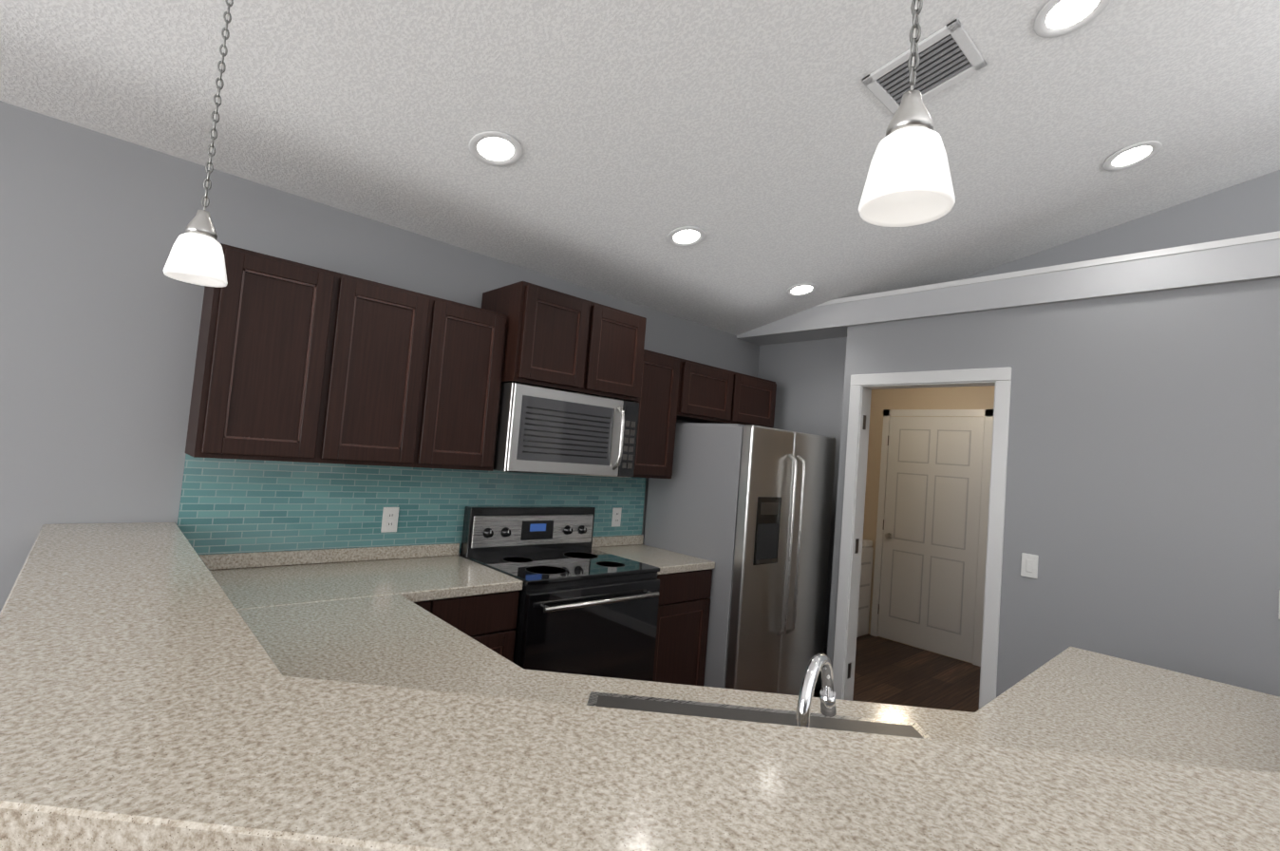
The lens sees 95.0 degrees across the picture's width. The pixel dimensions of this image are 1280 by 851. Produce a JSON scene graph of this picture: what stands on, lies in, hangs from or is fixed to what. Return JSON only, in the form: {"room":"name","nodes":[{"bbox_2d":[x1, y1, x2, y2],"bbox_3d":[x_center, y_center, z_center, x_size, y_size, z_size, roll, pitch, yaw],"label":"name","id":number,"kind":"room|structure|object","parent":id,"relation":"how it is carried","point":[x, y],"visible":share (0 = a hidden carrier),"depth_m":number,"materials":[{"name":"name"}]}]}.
{"room":"kitchen","nodes":[
{"label":"kitchen","id":0,"kind":"room"},
{"bbox_2d":[0,100,759,612],"bbox_3d":[-2.634,0.120,1.453,9.420,2.440,0.150,7,-4,-43],"label":"wall","id":1,"kind":"structure","parent":0,"point":[99,321],"depth_m":2.08,"materials":[{"name":"grey paint"}]},
{"bbox_2d":[185,243,508,470],"bbox_3d":[-1.157,-0.210,2.480,1.125,0.740,0.308,7,-4,-43],"label":"upper cabinet","id":2,"kind":"object","parent":1,"relation":"attached to","point":[299,362],"visible":0.98,"depth_m":2.27,"materials":[{"name":"brown wood"}]},
{"bbox_2d":[177,452,646,554],"bbox_3d":[-0.851,0.431,2.998,2.386,0.434,0.012,7,-4,-43],"label":"tile backsplash","id":3,"kind":"structure","parent":1,"relation":"attached to","point":[230,505],"depth_m":2.60,"materials":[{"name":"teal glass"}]},
{"bbox_2d":[481,281,646,401],"bbox_3d":[-0.396,-0.404,3.111,0.795,0.468,0.408,7,-4,-43],"label":"upper cabinet","id":4,"kind":"object","parent":1,"relation":"attached to","point":[558,340],"visible":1,"depth_m":2.90,"materials":[{"name":"brown wood"}]},
{"bbox_2d":[493,381,639,477],"bbox_3d":[-0.418,0.040,3.074,0.785,0.416,0.447,7,-4,-43],"label":"microwave","id":5,"kind":"object","parent":4,"relation":"attached to","point":[543,430],"visible":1,"depth_m":2.88,"materials":[{"name":"silver metal"}]},
{"bbox_2d":[632,349,680,478],"bbox_3d":[-0.015,-0.064,3.540,0.395,0.740,0.308,7,-4,-43],"label":"upper cabinet","id":6,"kind":"object","parent":1,"relation":"attached to","point":[655,435],"visible":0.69,"depth_m":3.45,"materials":[{"name":"brown wood"}]},
{"bbox_2d":[676,357,776,428],"bbox_3d":[0.519,-0.192,4.030,1.015,0.350,0.308,7,-4,-43],"label":"upper cabinet","id":7,"kind":"object","parent":1,"relation":"attached to","point":[708,394],"visible":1,"depth_m":3.87,"materials":[{"name":"brown wood"}]},
{"bbox_2d":[0,0,1279,335],"bbox_3d":[0.954,-1.648,-0.821,11.250,1.486,8.300,7,-4,-43],"label":"ceiling","id":8,"kind":"structure","parent":0,"point":[746,135],"depth_m":2.13,"materials":[{"name":"white paint"}]},
{"bbox_2d":[163,0,233,286],"bbox_3d":[-1.029,-0.775,1.426,0.132,0.857,0.129,7,-4,-43],"label":"pendant light","id":9,"kind":"object","parent":8,"relation":"hanging from","point":[196,256],"visible":1,"depth_m":1.39,"materials":[{"name":"white glass"}]},
{"bbox_2d":[468,131,522,166],"bbox_3d":[-0.548,-1.049,2.230,0.195,0.048,0.199,2,-4,41],"label":"recessed light","id":10,"kind":"object","parent":8,"relation":"in","point":[495,148],"depth_m":2.23,"materials":[{"name":"white"}]},
{"bbox_2d":[666,225,706,246],"bbox_3d":[0.233,-0.949,2.954,0.195,0.048,0.199,2,-4,41],"label":"recessed light","id":11,"kind":"object","parent":8,"relation":"in","point":[685,235],"depth_m":2.95,"materials":[{"name":"white"}]},
{"bbox_2d":[785,282,818,297],"bbox_3d":[1.015,-0.849,3.679,0.195,0.048,0.199,2,-4,41],"label":"recessed light","id":12,"kind":"object","parent":8,"relation":"in","point":[800,290],"depth_m":3.68,"materials":[{"name":"white"}]},
{"bbox_2d":[858,0,955,226],"bbox_3d":[0.417,-0.856,0.853,0.132,1.111,0.129,7,-4,-43],"label":"pendant light","id":13,"kind":"object","parent":8,"relation":"hanging from","point":[908,182],"visible":1,"depth_m":0.80,"materials":[{"name":"white glass"}]},
{"bbox_2d":[861,18,986,114],"bbox_3d":[0.959,-1.194,1.985,0.270,0.074,0.305,7,-4,-43],"label":"ceiling vent","id":14,"kind":"object","parent":8,"relation":"in","point":[950,54],"visible":0.88,"depth_m":1.96,"materials":[{"name":"white metal"}]},
{"bbox_2d":[1033,0,1110,37],"bbox_3d":[1.310,-1.259,1.777,0.195,0.048,0.199,2,-4,41],"label":"recessed light","id":15,"kind":"object","parent":8,"relation":"in","point":[1056,18],"depth_m":1.80,"materials":[{"name":"white"}]},
{"bbox_2d":[1102,140,1162,170],"bbox_3d":[2.113,-1.156,2.522,0.195,0.048,0.199,2,-4,41],"label":"recessed light","id":16,"kind":"object","parent":8,"relation":"in","point":[1136,154],"depth_m":2.52,"materials":[{"name":"white"}]},
{"bbox_2d":[812,633,980,712],"bbox_3d":[0.538,1.535,-0.811,11.250,0.100,8.770,7,-4,-43],"label":"floor","id":17,"kind":"structure","parent":0,"point":[890,671],"depth_m":4.35,"materials":[{"name":"wood"}]},
{"bbox_2d":[414,598,451,622],"bbox_3d":[-1.167,1.071,2.295,0.499,0.868,0.606,7,-4,-43],"label":"base cabinet","id":18,"kind":"object","parent":17,"relation":"on","point":[442,609],"depth_m":2.25,"materials":[{"name":"brown wood"}]},
{"bbox_2d":[198,534,715,609],"bbox_3d":[-0.663,0.647,2.744,2.416,0.098,0.621,7,-4,-43],"label":"countertop","id":19,"kind":"structure","parent":18,"relation":"on","point":[410,573],"depth_m":2.38,"materials":[{"name":"beige stone"}]},
{"bbox_2d":[448,590,519,661],"bbox_3d":[-0.908,1.104,2.535,0.442,0.868,0.606,7,-4,-43],"label":"base cabinet","id":20,"kind":"object","parent":17,"relation":"on","point":[489,620],"depth_m":2.39,"materials":[{"name":"brown wood"}]},
{"bbox_2d":[460,506,659,680],"bbox_3d":[-0.402,1.020,2.921,0.788,1.155,0.696,7,-4,-43],"label":"range","id":21,"kind":"object","parent":17,"relation":"on","point":[584,608],"visible":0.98,"depth_m":2.82,"materials":[{"name":"black metal"}]},
{"bbox_2d":[652,568,712,686],"bbox_3d":[0.008,1.221,3.385,0.458,0.868,0.606,7,-4,-43],"label":"base cabinet","id":22,"kind":"object","parent":17,"relation":"on","point":[681,641],"depth_m":3.19,"materials":[{"name":"brown wood"}]},
{"bbox_2d":[643,422,835,695],"bbox_3d":[0.643,0.874,3.775,0.920,1.700,0.856,7,-4,-43],"label":"fridge","id":23,"kind":"object","parent":17,"relation":"on","point":[746,509],"visible":0.79,"depth_m":3.42,"materials":[{"name":"grey metal"}]},
{"bbox_2d":[856,539,873,637],"bbox_3d":[1.653,1.465,5.487,0.692,0.860,0.732,7,-4,-43],"label":"cabinet","id":24,"kind":"object","parent":17,"relation":"on","point":[865,589],"visible":0.19,"depth_m":5.37,"materials":[{"name":"grey paint"}]},
{"bbox_3d":[0.295,1.155,1.648,2.426,0.868,2.256,7,-4,-43],"label":"base cabinet","id":25,"kind":"object","parent":17,"relation":"on","visible":0},
{"bbox_2d":[237,593,1279,772],"bbox_3d":[0.332,0.700,1.685,2.447,0.044,2.277,7,-4,-43],"label":"countertop","id":26,"kind":"structure","parent":25,"relation":"on","point":[1074,700],"depth_m":1.46,"materials":[{"name":"beige stone"}]},
{"bbox_2d":[795,652,836,727],"bbox_3d":[0.291,0.516,0.999,0.210,0.250,0.103,7,-4,-43],"label":"faucet","id":27,"kind":"object","parent":26,"relation":"on","point":[820,662],"visible":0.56,"depth_m":0.98,"materials":[{"name":"silver metal"}]},
{"bbox_2d":[863,385,994,663],"bbox_3d":[2.767,0.746,4.996,0.120,2.420,3.240,7,-4,-43],"label":"wall","id":28,"kind":"structure","parent":0,"point":[954,398],"depth_m":5.46,"materials":[{"name":"beige paint"}]},
{"bbox_2d":[870,409,993,666],"bbox_3d":[2.509,0.897,5.116,0.060,2.090,0.920,7,-4,-43],"label":"laundry door","id":29,"kind":"structure","parent":28,"relation":"in","point":[931,549],"depth_m":5.09,"materials":[{"name":"white wood"}]},
{"bbox_2d":[736,230,1279,345],"bbox_3d":[4.019,-0.592,2.460,2.135,0.185,8.620,7,-4,-43],"label":"ledge","id":30,"kind":"structure","parent":0,"point":[1242,258],"depth_m":2.99,"materials":[{"name":"grey paint"}]},
{"bbox_2d":[757,277,1279,696],"bbox_3d":[3.282,0.624,1.806,0.330,2.420,8.620,7,-4,-43],"label":"wall","id":31,"kind":"structure","parent":0,"point":[1142,507],"depth_m":2.73,"materials":[{"name":"grey paint"}]},
{"bbox_2d":[832,366,1012,708],"bbox_3d":[1.619,0.734,3.418,0.137,2.099,0.898,7,-4,-43],"label":"trim","id":32,"kind":"structure","parent":31,"relation":"attached to","point":[863,385],"depth_m":3.58,"materials":[{"name":"white wood"}]},
{"bbox_2d":[1020,552,1038,578],"bbox_3d":[1.966,0.708,2.962,0.010,0.116,0.072,7,-4,-43],"label":"switch plate","id":33,"kind":"object","parent":31,"relation":"attached to","point":[1029,566],"depth_m":2.96,"materials":[{"name":"white plastic"}]},
{"bbox_2d":[1278,589,1279,619],"bbox_3d":[2.584,0.713,2.294,0.010,0.116,0.118,7,-4,-43],"label":"switch plate","id":34,"kind":"object","parent":31,"relation":"attached to","point":[1279,590],"depth_m":2.34,"materials":[{"name":"white plastic"}]},
{"bbox_2d":[958,169,1279,280],"bbox_3d":[4.088,-1.224,1.568,0.120,1.005,7.238,7,-4,-43],"label":"wall","id":35,"kind":"structure","parent":0,"point":[1251,207],"depth_m":2.93,"materials":[{"name":"grey paint"}]},
{"bbox_3d":[0.090,1.061,1.821,2.590,1.040,3.040,7,-4,-43],"label":"wall","id":36,"kind":"structure","parent":0,"visible":0},
{"bbox_2d":[380,507,399,532],"bbox_3d":[-1.152,0.434,2.706,0.072,0.116,0.008,7,-4,-43],"label":"electrical outlet plate","id":37,"kind":"object","parent":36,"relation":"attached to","point":[389,519],"depth_m":2.70,"materials":[{"name":"white plastic"}]},
{"bbox_2d":[611,508,621,526],"bbox_3d":[-0.145,0.568,3.640,0.072,0.116,0.008,7,-4,-43],"label":"electrical outlet plate","id":38,"kind":"object","parent":36,"relation":"attached to","point":[616,512],"depth_m":3.64,"materials":[{"name":"white plastic"}]},
{"bbox_2d":[0,522,1279,850],"bbox_3d":[0.144,0.511,1.720,2.830,0.050,3.237,7,-4,-43],"label":"bar","id":39,"kind":"object","parent":36,"relation":"on","point":[152,697],"visible":1,"depth_m":0.72,"materials":[{"name":"beige stone"}]}
]}

